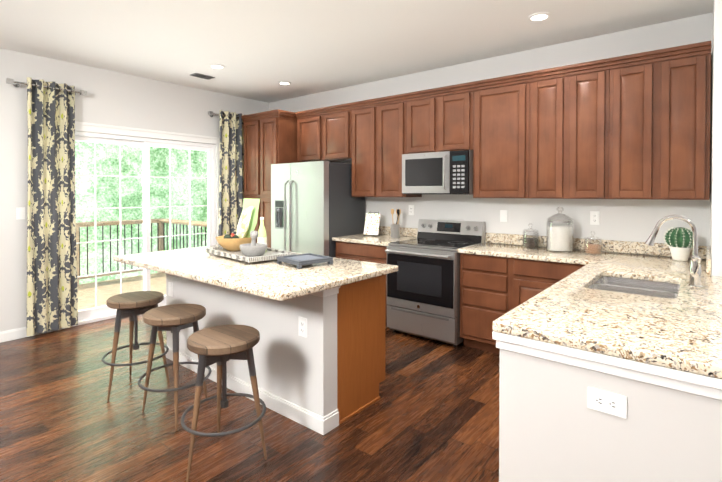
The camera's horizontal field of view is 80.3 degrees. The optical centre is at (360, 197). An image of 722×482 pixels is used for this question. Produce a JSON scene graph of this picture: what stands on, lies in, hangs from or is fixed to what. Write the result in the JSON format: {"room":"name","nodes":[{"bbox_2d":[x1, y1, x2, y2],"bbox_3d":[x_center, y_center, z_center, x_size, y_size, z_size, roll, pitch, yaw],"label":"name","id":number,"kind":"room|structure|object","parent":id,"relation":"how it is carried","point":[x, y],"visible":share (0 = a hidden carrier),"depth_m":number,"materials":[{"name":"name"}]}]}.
{"room":"kitchen","nodes":[
{"label":"kitchen","id":0,"kind":"room"},
{"bbox_2d":[0,48,268,331],"bbox_3d":[-3.853,-0.017,3.637,0.150,2.790,7.600,1,1,39],"label":"wall","id":1,"kind":"structure","parent":0,"point":[113,98],"depth_m":4.47,"materials":[{"name":"white paint"}]},
{"bbox_2d":[16,207,24,219],"bbox_3d":[-3.320,0.151,4.172,0.010,0.117,0.072,1,1,39],"label":"light switch","id":2,"kind":"object","parent":1,"relation":"attached to","point":[20,212],"visible":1,"depth_m":4.17,"materials":[{"name":"white plastic"}]},
{"bbox_2d":[0,327,52,342],"bbox_3d":[-3.952,1.331,3.401,0.014,0.100,6.880,1,1,39],"label":"baseboard","id":3,"kind":"structure","parent":1,"relation":"attached to","point":[13,334],"depth_m":4.13,"materials":[{"name":"white"}]},
{"bbox_2d":[6,77,86,335],"bbox_3d":[-3.133,0.087,4.291,0.148,2.495,0.660,1,1,39],"label":"curtain","id":4,"kind":"object","parent":1,"relation":"hanging from","point":[52,297],"visible":1,"depth_m":4.28,"materials":[{"name":"fabric"}]},
{"bbox_2d":[54,121,219,330],"bbox_3d":[-2.535,0.271,5.134,0.026,2.175,1.980,1,1,39],"label":"door frame","id":5,"kind":"structure","parent":1,"relation":"attached to","point":[106,129],"depth_m":5.16,"materials":[{"name":"white"}]},
{"bbox_2d":[62,131,215,328],"bbox_3d":[-2.598,0.319,5.186,0.115,2.078,1.816,1,1,39],"label":"door","id":6,"kind":"structure","parent":1,"relation":"in","point":[91,315],"depth_m":5.15,"materials":[{"name":"white plastic"}]},
{"bbox_2d":[208,110,243,244],"bbox_3d":[-1.811,0.065,5.929,0.147,2.495,0.690,1,1,39],"label":"curtain","id":7,"kind":"object","parent":1,"relation":"hanging from","point":[231,180],"visible":0.58,"depth_m":5.91,"materials":[{"name":"fabric"}]},
{"bbox_2d":[0,314,499,481],"bbox_3d":[-0.498,1.442,1.046,8.650,0.060,7.750,1,1,39],"label":"floor","id":8,"kind":"structure","parent":0,"point":[431,414],"depth_m":2.63,"materials":[{"name":"brown wood"}]},
{"bbox_2d":[102,291,169,400],"bbox_3d":[-1.650,1.051,3.131,0.443,0.663,0.439,1,1,39],"label":"stool","id":9,"kind":"object","parent":8,"relation":"on","point":[132,306],"visible":0.94,"depth_m":3.09,"materials":[{"name":"brown wood"}]},
{"bbox_2d":[138,304,210,430],"bbox_3d":[-1.189,1.056,2.757,0.435,0.663,0.449,1,1,39],"label":"stool","id":10,"kind":"object","parent":8,"relation":"on","point":[174,319],"visible":0.94,"depth_m":2.69,"materials":[{"name":"brown wood"}]},
{"bbox_2d":[180,325,266,481],"bbox_3d":[-0.735,1.062,2.284,0.435,0.663,0.448,1,1,39],"label":"stool","id":11,"kind":"object","parent":8,"relation":"on","point":[220,345],"visible":1,"depth_m":2.24,"materials":[{"name":"brown wood"}]},
{"bbox_2d":[241,109,297,247],"bbox_3d":[-1.150,0.109,5.917,0.780,2.477,0.653,1,1,39],"label":"pantry cabinet","id":12,"kind":"object","parent":8,"relation":"on","point":[270,137],"visible":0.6,"depth_m":5.63,"materials":[{"name":"brown wood"}]},
{"bbox_2d":[164,273,388,434],"bbox_3d":[-0.762,0.944,3.344,1.924,0.876,0.654,1,1,39],"label":"kitchen island","id":13,"kind":"object","parent":8,"relation":"on","point":[326,375],"depth_m":2.77,"materials":[{"name":"white paint"}]},
{"bbox_2d":[168,282,172,296],"bbox_3d":[-1.623,0.778,3.640,0.072,0.117,0.010,1,1,39],"label":"outlet","id":14,"kind":"object","parent":13,"relation":"attached to","point":[170,288],"visible":1,"depth_m":3.63,"materials":[{"name":"white plastic"}]},
{"bbox_2d":[113,245,397,300],"bbox_3d":[-0.862,0.487,3.203,2.040,0.038,1.070,1,1,39],"label":"island countertop","id":15,"kind":"structure","parent":13,"relation":"on","point":[268,279],"depth_m":2.79,"materials":[{"name":"beige stone"}]},
{"bbox_2d":[205,246,295,263],"bbox_3d":[-0.893,0.440,3.401,0.400,0.050,0.740,-1,1,-43],"label":"tray","id":16,"kind":"object","parent":15,"relation":"on","point":[271,254],"visible":0.54,"depth_m":3.26,"materials":[{"name":"white wicker"}]},
{"bbox_2d":[215,198,259,250],"bbox_3d":[-1.034,0.219,3.535,0.327,0.427,0.318,1,1,39],"label":"bowl","id":17,"kind":"object","parent":16,"relation":"on","point":[247,223],"visible":0.98,"depth_m":3.51,"materials":[{"name":"brown wood"}]},
{"bbox_2d":[240,230,266,256],"bbox_3d":[-0.817,0.341,3.252,0.202,0.190,0.202,1,1,39],"label":"mortar","id":18,"kind":"object","parent":16,"relation":"on","point":[252,248],"visible":1,"depth_m":3.20,"materials":[{"name":"stone"}]},
{"bbox_2d":[257,217,266,251],"bbox_3d":[-0.797,0.294,3.442,0.072,0.279,0.073,1,1,39],"label":"bottle","id":19,"kind":"object","parent":16,"relation":"on","point":[262,237],"visible":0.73,"depth_m":3.42,"materials":[{"name":"yellow glass"}]},
{"bbox_2d":[277,253,332,268],"bbox_3d":[-0.400,0.445,3.042,0.288,0.050,0.288,-1,1,-41],"label":"tray","id":20,"kind":"object","parent":15,"relation":"on","point":[299,260],"visible":1,"depth_m":2.99,"materials":[{"name":"grey"}]},
{"bbox_2d":[298,316,306,337],"bbox_3d":[-0.358,0.791,2.621,0.072,0.117,0.008,1,1,39],"label":"outlet","id":21,"kind":"object","parent":13,"relation":"attached to","point":[302,326],"visible":1,"depth_m":2.62,"materials":[{"name":"white plastic"}]},
{"bbox_2d":[271,161,364,257],"bbox_3d":[-0.556,0.469,5.302,0.910,1.775,0.808,1,1,39],"label":"fridge","id":22,"kind":"object","parent":8,"relation":"on","point":[316,206],"visible":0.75,"depth_m":4.99,"materials":[{"name":"grey metal"}]},
{"bbox_2d":[332,226,417,326],"bbox_3d":[0.180,0.855,4.858,0.785,1.015,0.647,1,1,39],"label":"base cabinet","id":23,"kind":"object","parent":8,"relation":"on","point":[362,247],"visible":0.35,"depth_m":4.67,"materials":[{"name":"brown wood"}]},
{"bbox_2d":[364,212,381,236],"bbox_3d":[0.144,0.300,5.026,0.199,0.285,0.225,1,1,39],"label":"cookbook stand","id":24,"kind":"object","parent":23,"relation":"on","point":[372,223],"visible":1,"depth_m":5.00,"materials":[{"name":"white"}]},
{"bbox_2d":[391,209,400,237],"bbox_3d":[0.392,0.285,4.842,0.140,0.323,0.104,1,1,39],"label":"utensil holder","id":25,"kind":"object","parent":23,"relation":"on","point":[395,230],"visible":1,"depth_m":4.81,"materials":[{"name":"grey ceramic"}]},
{"bbox_2d":[385,219,484,346],"bbox_3d":[0.738,0.806,4.314,0.755,1.126,0.740,1,1,39],"label":"range","id":26,"kind":"object","parent":8,"relation":"on","point":[423,290],"visible":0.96,"depth_m":4.10,"materials":[{"name":"silver metal"}]},
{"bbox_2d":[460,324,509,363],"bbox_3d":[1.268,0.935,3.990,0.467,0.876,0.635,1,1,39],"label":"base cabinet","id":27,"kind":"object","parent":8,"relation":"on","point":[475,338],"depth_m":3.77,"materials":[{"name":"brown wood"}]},
{"bbox_2d":[510,336,517,363],"bbox_3d":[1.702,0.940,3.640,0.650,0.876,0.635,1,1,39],"label":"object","id":28,"kind":"object","parent":8,"relation":"on","point":[513,339],"depth_m":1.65,"materials":[{"name":"white paint"}]},
{"bbox_2d":[518,340,693,481],"bbox_3d":[1.090,0.963,1.861,0.530,0.876,0.700,1,1,39],"label":"half wall","id":29,"kind":"structure","parent":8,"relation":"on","point":[561,439],"depth_m":1.48,"materials":[{"name":"white paint"}]},
{"bbox_2d":[458,244,721,379],"bbox_3d":[1.315,0.494,2.699,2.160,0.038,2.577,1,1,39],"label":"countertop","id":30,"kind":"structure","parent":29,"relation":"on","point":[542,295],"depth_m":2.00,"materials":[{"name":"beige stone"}]},
{"bbox_2d":[522,223,538,247],"bbox_3d":[1.565,0.344,3.948,0.140,0.228,0.140,1,1,39],"label":"jar","id":31,"kind":"object","parent":30,"relation":"on","point":[528,242],"visible":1,"depth_m":3.91,"materials":[{"name":"clear glass"}]},
{"bbox_2d":[546,207,573,251],"bbox_3d":[1.740,0.269,3.741,0.216,0.384,0.216,1,1,39],"label":"jar","id":32,"kind":"object","parent":30,"relation":"on","point":[559,238],"visible":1,"depth_m":3.67,"materials":[{"name":"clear glass"}]},
{"bbox_2d":[584,231,601,254],"bbox_3d":[1.928,0.366,3.553,0.128,0.194,0.128,1,1,39],"label":"jar","id":33,"kind":"object","parent":30,"relation":"on","point":[593,249],"visible":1,"depth_m":3.52,"materials":[{"name":"clear glass"}]},
{"bbox_2d":[586,272,681,295],"bbox_3d":[1.548,0.592,2.424,0.464,0.174,0.688,1,1,39],"label":"sink","id":34,"kind":"object","parent":30,"relation":"in","point":[615,283],"depth_m":2.61,"materials":[{"name":"silver metal"}]},
{"bbox_2d":[645,215,701,287],"bbox_3d":[1.706,0.285,2.342,0.258,0.387,0.103,1,1,39],"label":"faucet","id":35,"kind":"object","parent":30,"relation":"on","point":[695,273],"visible":1,"depth_m":2.29,"materials":[{"name":"silver metal"}]},
{"bbox_2d":[664,227,692,260],"bbox_3d":[2.404,0.342,3.220,0.222,0.250,0.217,1,1,39],"label":"plant","id":36,"kind":"object","parent":30,"relation":"on","point":[678,240],"visible":0.83,"depth_m":3.17,"materials":[{"name":"green plant"}]},
{"bbox_2d":[588,387,626,418],"bbox_3d":[0.837,0.697,1.456,0.117,0.072,0.008,1,1,39],"label":"outlet","id":37,"kind":"object","parent":29,"relation":"attached to","point":[608,402],"visible":1,"depth_m":1.45,"materials":[{"name":"white plastic"}]},
{"bbox_2d":[694,376,697,443],"bbox_3d":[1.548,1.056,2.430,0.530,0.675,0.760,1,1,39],"label":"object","id":38,"kind":"object","parent":8,"relation":"on","point":[695,377],"depth_m":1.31,"materials":[{"name":"white paint"}]},
{"bbox_2d":[698,376,713,415],"bbox_3d":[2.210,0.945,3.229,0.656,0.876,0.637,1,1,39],"label":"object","id":39,"kind":"object","parent":8,"relation":"on","point":[705,387],"depth_m":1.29,"materials":[{"name":"white wood"}]},
{"bbox_2d":[0,0,713,102],"bbox_3d":[-0.498,-1.417,1.008,8.650,0.080,7.750,1,1,39],"label":"ceiling","id":40,"kind":"structure","parent":0,"point":[259,50],"depth_m":3.67,"materials":[{"name":"white paint"}]},
{"bbox_2d":[190,73,214,79],"bbox_3d":[-1.858,-1.425,5.016,0.140,0.010,0.240,1,1,39],"label":"ceiling vent","id":41,"kind":"object","parent":40,"relation":"in","point":[203,76],"visible":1,"depth_m":5.00,"materials":[{"name":"silver metal"}]},
{"bbox_2d":[209,64,225,68],"bbox_3d":[-1.554,-1.419,4.629,0.170,0.012,0.170,1,1,39],"label":"recessed light","id":42,"kind":"object","parent":40,"relation":"in","point":[216,66],"visible":0.98,"depth_m":4.62,"materials":[{"name":"white plastic"}]},
{"bbox_2d":[278,81,290,84],"bbox_3d":[-0.953,-1.428,5.326,0.170,0.012,0.170,1,1,39],"label":"recessed light","id":43,"kind":"object","parent":40,"relation":"in","point":[284,82],"visible":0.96,"depth_m":5.31,"materials":[{"name":"white plastic"}]},
{"bbox_2d":[528,12,550,20],"bbox_3d":[1.382,-1.402,3.315,0.170,0.012,0.170,1,1,39],"label":"recessed light","id":44,"kind":"object","parent":40,"relation":"in","point":[540,16],"visible":1,"depth_m":3.31,"materials":[{"name":"white plastic"}]},
{"bbox_2d":[269,12,712,249],"bbox_3d":[1.946,-0.021,3.937,8.800,2.790,0.150,1,1,39],"label":"wall","id":45,"kind":"structure","parent":0,"point":[635,220],"depth_m":4.01,"materials":[{"name":"white paint"}]},
{"bbox_2d":[295,108,338,161],"bbox_3d":[-0.567,-0.801,5.627,0.469,0.647,0.354,1,1,39],"label":"upper cabinet","id":46,"kind":"object","parent":45,"relation":"attached to","point":[309,122],"depth_m":5.47,"materials":[{"name":"brown wood"}]},
{"bbox_2d":[323,103,350,160],"bbox_3d":[-0.203,-0.797,5.332,0.468,0.647,0.354,1,1,39],"label":"upper cabinet","id":47,"kind":"object","parent":45,"relation":"attached to","point":[336,118],"depth_m":5.18,"materials":[{"name":"brown wood"}]},
{"bbox_2d":[351,99,374,196],"bbox_3d":[0.130,-0.565,5.067,0.385,1.104,0.354,1,1,39],"label":"upper cabinet","id":48,"kind":"object","parent":45,"relation":"attached to","point":[362,112],"depth_m":4.93,"materials":[{"name":"brown wood"}]},
{"bbox_2d":[375,93,421,196],"bbox_3d":[0.430,-0.562,4.826,0.384,1.104,0.354,1,1,39],"label":"upper cabinet","id":49,"kind":"object","parent":45,"relation":"attached to","point":[390,111],"depth_m":4.69,"materials":[{"name":"brown wood"}]},
{"bbox_2d":[409,205,413,214],"bbox_3d":[0.581,0.141,4.939,0.072,0.117,0.008,1,1,39],"label":"outlet","id":50,"kind":"object","parent":45,"relation":"attached to","point":[411,209],"visible":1,"depth_m":4.93,"materials":[{"name":"white plastic"}]},
{"bbox_2d":[407,88,438,153],"bbox_3d":[0.728,-0.790,4.582,0.380,0.642,0.354,1,1,39],"label":"upper cabinet","id":51,"kind":"object","parent":45,"relation":"attached to","point":[423,105],"depth_m":4.42,"materials":[{"name":"brown wood"}]},
{"bbox_2d":[439,82,470,151],"bbox_3d":[1.023,-0.787,4.344,0.379,0.642,0.354,1,1,39],"label":"upper cabinet","id":52,"kind":"object","parent":45,"relation":"attached to","point":[454,100],"depth_m":4.20,"materials":[{"name":"brown wood"}]},
{"bbox_2d":[402,150,472,194],"bbox_3d":[0.839,-0.249,4.425,0.752,0.424,0.470,1,1,39],"label":"microwave","id":53,"kind":"object","parent":52,"relation":"attached to","point":[447,172],"visible":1,"depth_m":4.24,"materials":[{"name":"silver metal"}]},
{"bbox_2d":[471,72,530,197],"bbox_3d":[1.376,-0.552,4.063,0.525,1.104,0.354,1,1,39],"label":"upper cabinet","id":54,"kind":"object","parent":45,"relation":"attached to","point":[500,106],"depth_m":3.91,"materials":[{"name":"brown wood"}]},
{"bbox_2d":[500,210,506,221],"bbox_3d":[1.421,0.180,4.261,0.072,0.117,0.010,1,1,39],"label":"light switch","id":55,"kind":"object","parent":45,"relation":"attached to","point":[503,215],"visible":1,"depth_m":4.26,"materials":[{"name":"white plastic"}]},
{"bbox_2d":[527,65,566,198],"bbox_3d":[1.701,-0.549,3.800,0.310,1.104,0.354,1,1,39],"label":"upper cabinet","id":56,"kind":"object","parent":45,"relation":"attached to","point":[548,179],"depth_m":3.65,"materials":[{"name":"brown wood"}]},
{"bbox_2d":[567,58,610,198],"bbox_3d":[1.942,-0.546,3.606,0.310,1.104,0.354,1,1,39],"label":"upper cabinet","id":57,"kind":"object","parent":45,"relation":"attached to","point":[588,83],"depth_m":3.46,"materials":[{"name":"brown wood"}]},
{"bbox_2d":[590,211,599,224],"bbox_3d":[2.052,0.176,3.752,0.072,0.117,0.008,1,1,39],"label":"outlet","id":58,"kind":"object","parent":45,"relation":"attached to","point":[594,217],"visible":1,"depth_m":3.75,"materials":[{"name":"white plastic"}]},
{"bbox_2d":[486,232,709,259],"bbox_3d":[1.967,0.411,3.812,1.776,0.099,0.023,1,1,39],"label":"backsplash","id":59,"kind":"structure","parent":45,"relation":"attached to","point":[491,238],"depth_m":3.64,"materials":[{"name":"beige stone"}]},
{"bbox_2d":[611,50,658,199],"bbox_3d":[2.184,-0.544,3.411,0.311,1.104,0.354,1,1,39],"label":"upper cabinet","id":60,"kind":"object","parent":45,"relation":"attached to","point":[634,126],"depth_m":3.26,"materials":[{"name":"brown wood"}]},
{"bbox_2d":[659,41,710,199],"bbox_3d":[2.426,-0.541,3.216,0.311,1.104,0.354,1,1,39],"label":"upper cabinet","id":61,"kind":"object","parent":45,"relation":"attached to","point":[684,70],"depth_m":3.07,"materials":[{"name":"brown wood"}]},
{"bbox_2d":[711,0,721,276],"bbox_3d":[2.458,-0.007,2.901,0.122,2.790,0.820,1,1,39],"label":"wall","id":62,"kind":"structure","parent":0,"point":[716,213],"depth_m":2.60,"materials":[{"name":"white paint"}]},
{"bbox_2d":[706,248,709,275],"bbox_3d":[2.392,0.422,2.943,0.023,0.099,0.796,1,1,39],"label":"backsplash","id":63,"kind":"structure","parent":62,"relation":"attached to","point":[707,249],"depth_m":2.64,"materials":[{"name":"beige stone"}]},
{"label":"outside","id":64,"kind":"structure","parent":0,"visible":0},
{"bbox_2d":[75,141,207,283],"bbox_3d":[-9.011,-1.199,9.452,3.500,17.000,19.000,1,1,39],"label":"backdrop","id":65,"kind":"structure","parent":64,"point":[134,167],"depth_m":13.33,"materials":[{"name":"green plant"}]},
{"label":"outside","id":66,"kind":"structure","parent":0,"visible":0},
{"bbox_2d":[76,218,207,310],"bbox_3d":[-4.087,1.163,5.544,2.450,1.500,4.290,1,1,39],"label":"deck","id":67,"kind":"object","parent":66,"point":[159,281],"depth_m":7.01,"materials":[{"name":"black"}]}
]}

